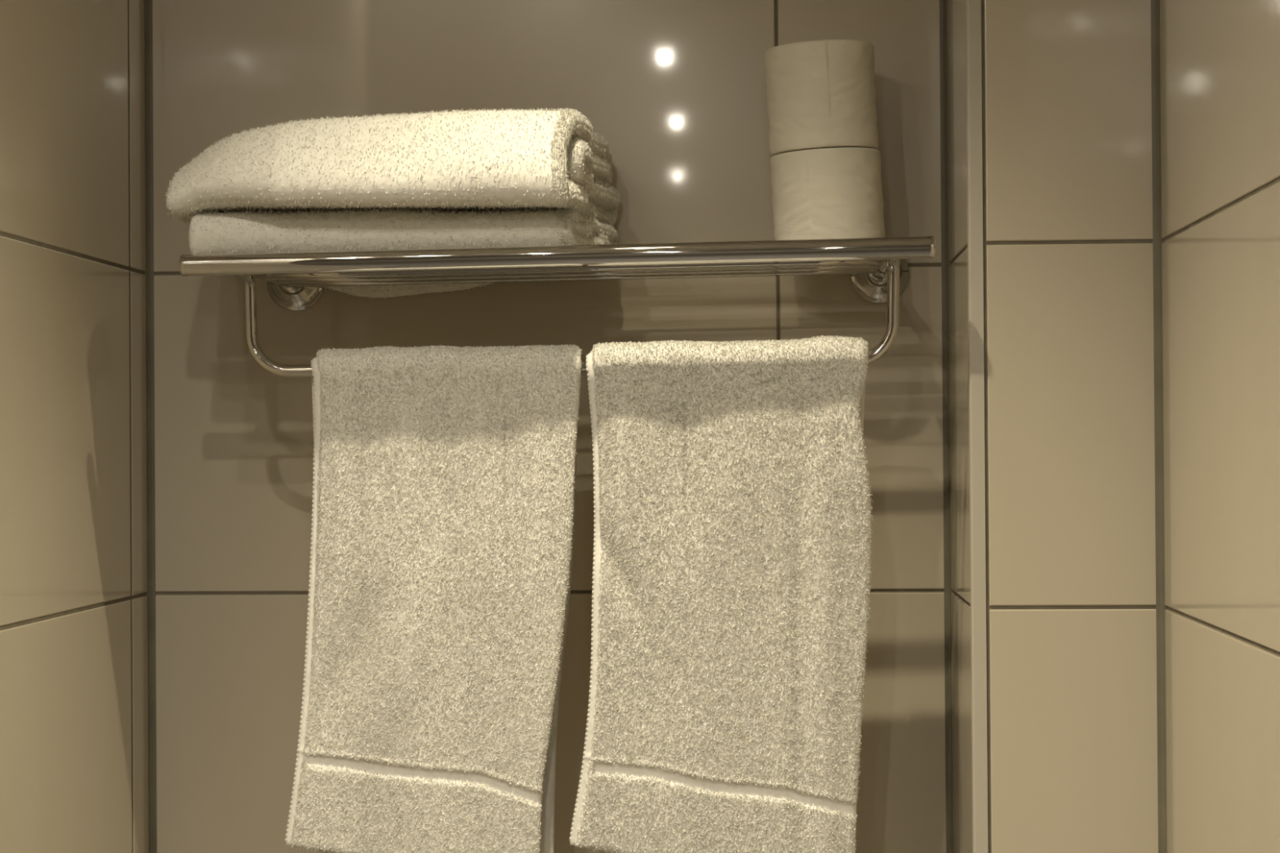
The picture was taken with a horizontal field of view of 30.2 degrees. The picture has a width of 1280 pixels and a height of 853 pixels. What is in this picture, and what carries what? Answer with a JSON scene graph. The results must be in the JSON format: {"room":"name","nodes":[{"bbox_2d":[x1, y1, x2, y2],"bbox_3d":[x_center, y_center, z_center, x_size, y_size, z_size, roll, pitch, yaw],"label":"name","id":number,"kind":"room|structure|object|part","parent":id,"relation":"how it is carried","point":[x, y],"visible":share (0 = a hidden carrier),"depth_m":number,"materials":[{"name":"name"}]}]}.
{"room":"bathroom","nodes":[
{"label":"bathroom","id":0,"kind":"room"},
{"bbox_2d":[0,0,148,852],"bbox_3d":[-0.552,0.484,1.612,0.120,2.400,1.220,0,0,3],"label":"wall","id":1,"kind":"structure","parent":0,"point":[73,641],"depth_m":1.98,"materials":[{"name":"tile"}]},
{"bbox_2d":[152,0,946,852],"bbox_3d":[-0.081,0.486,2.257,0.907,2.400,0.120,0,0,3],"label":"wall","id":2,"kind":"structure","parent":0,"point":[675,90],"depth_m":2.20,"materials":[{"name":"tile"}]},
{"bbox_2d":[143,0,156,852],"bbox_3d":[-0.457,0.488,2.217,0.010,2.400,0.010,0,0,3],"label":"trim","id":3,"kind":"structure","parent":2,"relation":"attached to","point":[148,4],"depth_m":2.22,"materials":[{"name":"plastic"}]},
{"bbox_2d":[178,235,936,377],"bbox_3d":[-0.062,-0.105,2.062,0.619,0.124,0.277,0,0,3],"label":"towel shelf","id":4,"kind":"object","parent":2,"relation":"attached to","point":[300,274],"visible":0.97,"depth_m":1.94,"materials":[{"name":"silver metal"}]},
{"bbox_3d":[-0.329,-0.134,2.081,0.012,0.016,0.262,0,0,3],"label":"arm","id":5,"kind":"part","parent":4,"relation":"part of","materials":[{"name":"silver metal"}]},
{"bbox_2d":[186,208,618,298],"bbox_3d":[-0.198,-0.151,2.067,0.349,0.066,0.247,0,0,3],"label":"folded towel","id":6,"kind":"object","parent":4,"relation":"on","point":[216,232],"visible":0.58,"depth_m":1.95,"materials":[{"name":"fabric"}]},
{"bbox_2d":[164,107,620,226],"bbox_3d":[-0.209,-0.217,2.053,0.370,0.090,0.302,0,0,3],"label":"folded towel","id":7,"kind":"object","parent":6,"relation":"on","point":[509,159],"visible":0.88,"depth_m":1.92,"materials":[{"name":"fabric"}]},
{"bbox_2d":[284,343,582,852],"bbox_3d":[-0.173,0.171,2.007,0.253,0.480,0.061,0,0,3],"label":"hanging towel","id":8,"kind":"object","parent":4,"relation":"hanging from","point":[444,478],"visible":1,"depth_m":1.99,"materials":[{"name":"fabric"}]},
{"bbox_3d":[-0.062,-0.138,1.994,0.543,0.016,0.009,0,0,3],"label":"shelf rod","id":9,"kind":"part","parent":4,"relation":"part of","materials":[{"name":"silver metal"}]},
{"bbox_3d":[-0.059,-0.138,2.054,0.543,0.016,0.009,0,0,3],"label":"shelf rod","id":10,"kind":"part","parent":4,"relation":"part of","materials":[{"name":"silver metal"}]},
{"bbox_3d":[-0.056,-0.137,2.104,0.543,0.016,0.009,0,0,3],"label":"shelf rod","id":11,"kind":"part","parent":4,"relation":"part of","materials":[{"name":"silver metal"}]},
{"bbox_3d":[-0.053,-0.137,2.152,0.543,0.016,0.009,0,0,3],"label":"shelf rod","id":12,"kind":"part","parent":4,"relation":"part of","materials":[{"name":"silver metal"}]},
{"bbox_2d":[568,334,873,852],"bbox_3d":[0.068,0.167,1.994,0.256,0.485,0.065,0,0,3],"label":"hanging towel","id":13,"kind":"object","parent":4,"relation":"hanging from","point":[732,544],"visible":1,"depth_m":1.97,"materials":[{"name":"fabric"}]},
{"bbox_2d":[769,146,884,239],"bbox_3d":[0.167,-0.196,2.114,0.101,0.098,0.100,-1,0,15],"label":"toilet roll","id":14,"kind":"object","parent":4,"relation":"on","point":[826,193],"visible":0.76,"depth_m":2.07,"materials":[{"name":"paper"}]},
{"bbox_2d":[764,39,878,156],"bbox_3d":[0.162,-0.291,2.114,0.101,0.098,0.100,0,0,3],"label":"toilet roll","id":15,"kind":"object","parent":14,"relation":"on","point":[820,94],"visible":0.91,"depth_m":2.07,"materials":[{"name":"paper"}]},
{"bbox_3d":[0.213,-0.142,2.050,0.012,0.014,0.262,0,0,3],"label":"arm","id":16,"kind":"part","parent":4,"relation":"part of","materials":[{"name":"silver metal"}]},
{"bbox_2d":[939,0,953,852],"bbox_3d":[0.287,0.483,2.175,0.010,2.400,0.010,0,0,3],"label":"trim","id":17,"kind":"structure","parent":2,"relation":"attached to","point":[945,264],"depth_m":2.18,"materials":[{"name":"plastic"}]},
{"bbox_2d":[946,0,972,852],"bbox_3d":[0.307,0.482,2.062,0.050,2.400,0.227,0,0,3],"label":"wall","id":18,"kind":"structure","parent":0,"point":[956,9],"depth_m":2.06,"materials":[{"name":"tile"}]},
{"bbox_2d":[965,0,987,852],"bbox_3d":[0.281,0.481,1.950,0.012,2.400,0.010,0,0,3],"label":"trim","id":19,"kind":"structure","parent":18,"relation":"attached to","point":[973,7],"depth_m":1.95,"materials":[{"name":"beige metal"}]},
{"bbox_2d":[981,0,1158,852],"bbox_3d":[0.390,0.481,2.055,0.194,2.400,0.231,0,0,3],"label":"wall pillar","id":20,"kind":"structure","parent":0,"point":[1068,362],"depth_m":1.95,"materials":[{"name":"tile"}]},
{"bbox_2d":[1159,0,1279,852],"bbox_3d":[0.463,0.476,1.442,0.120,2.400,0.993,0,0,3],"label":"wall","id":21,"kind":"structure","parent":0,"point":[1220,60],"depth_m":1.68,"materials":[{"name":"tile"}]},
{"bbox_2d":[1151,0,1167,852],"bbox_3d":[0.430,0.480,1.936,0.010,2.400,0.010,0,0,3],"label":"trim","id":22,"kind":"structure","parent":21,"relation":"attached to","point":[1157,240],"depth_m":1.94,"materials":[{"name":"plastic"}]}
]}

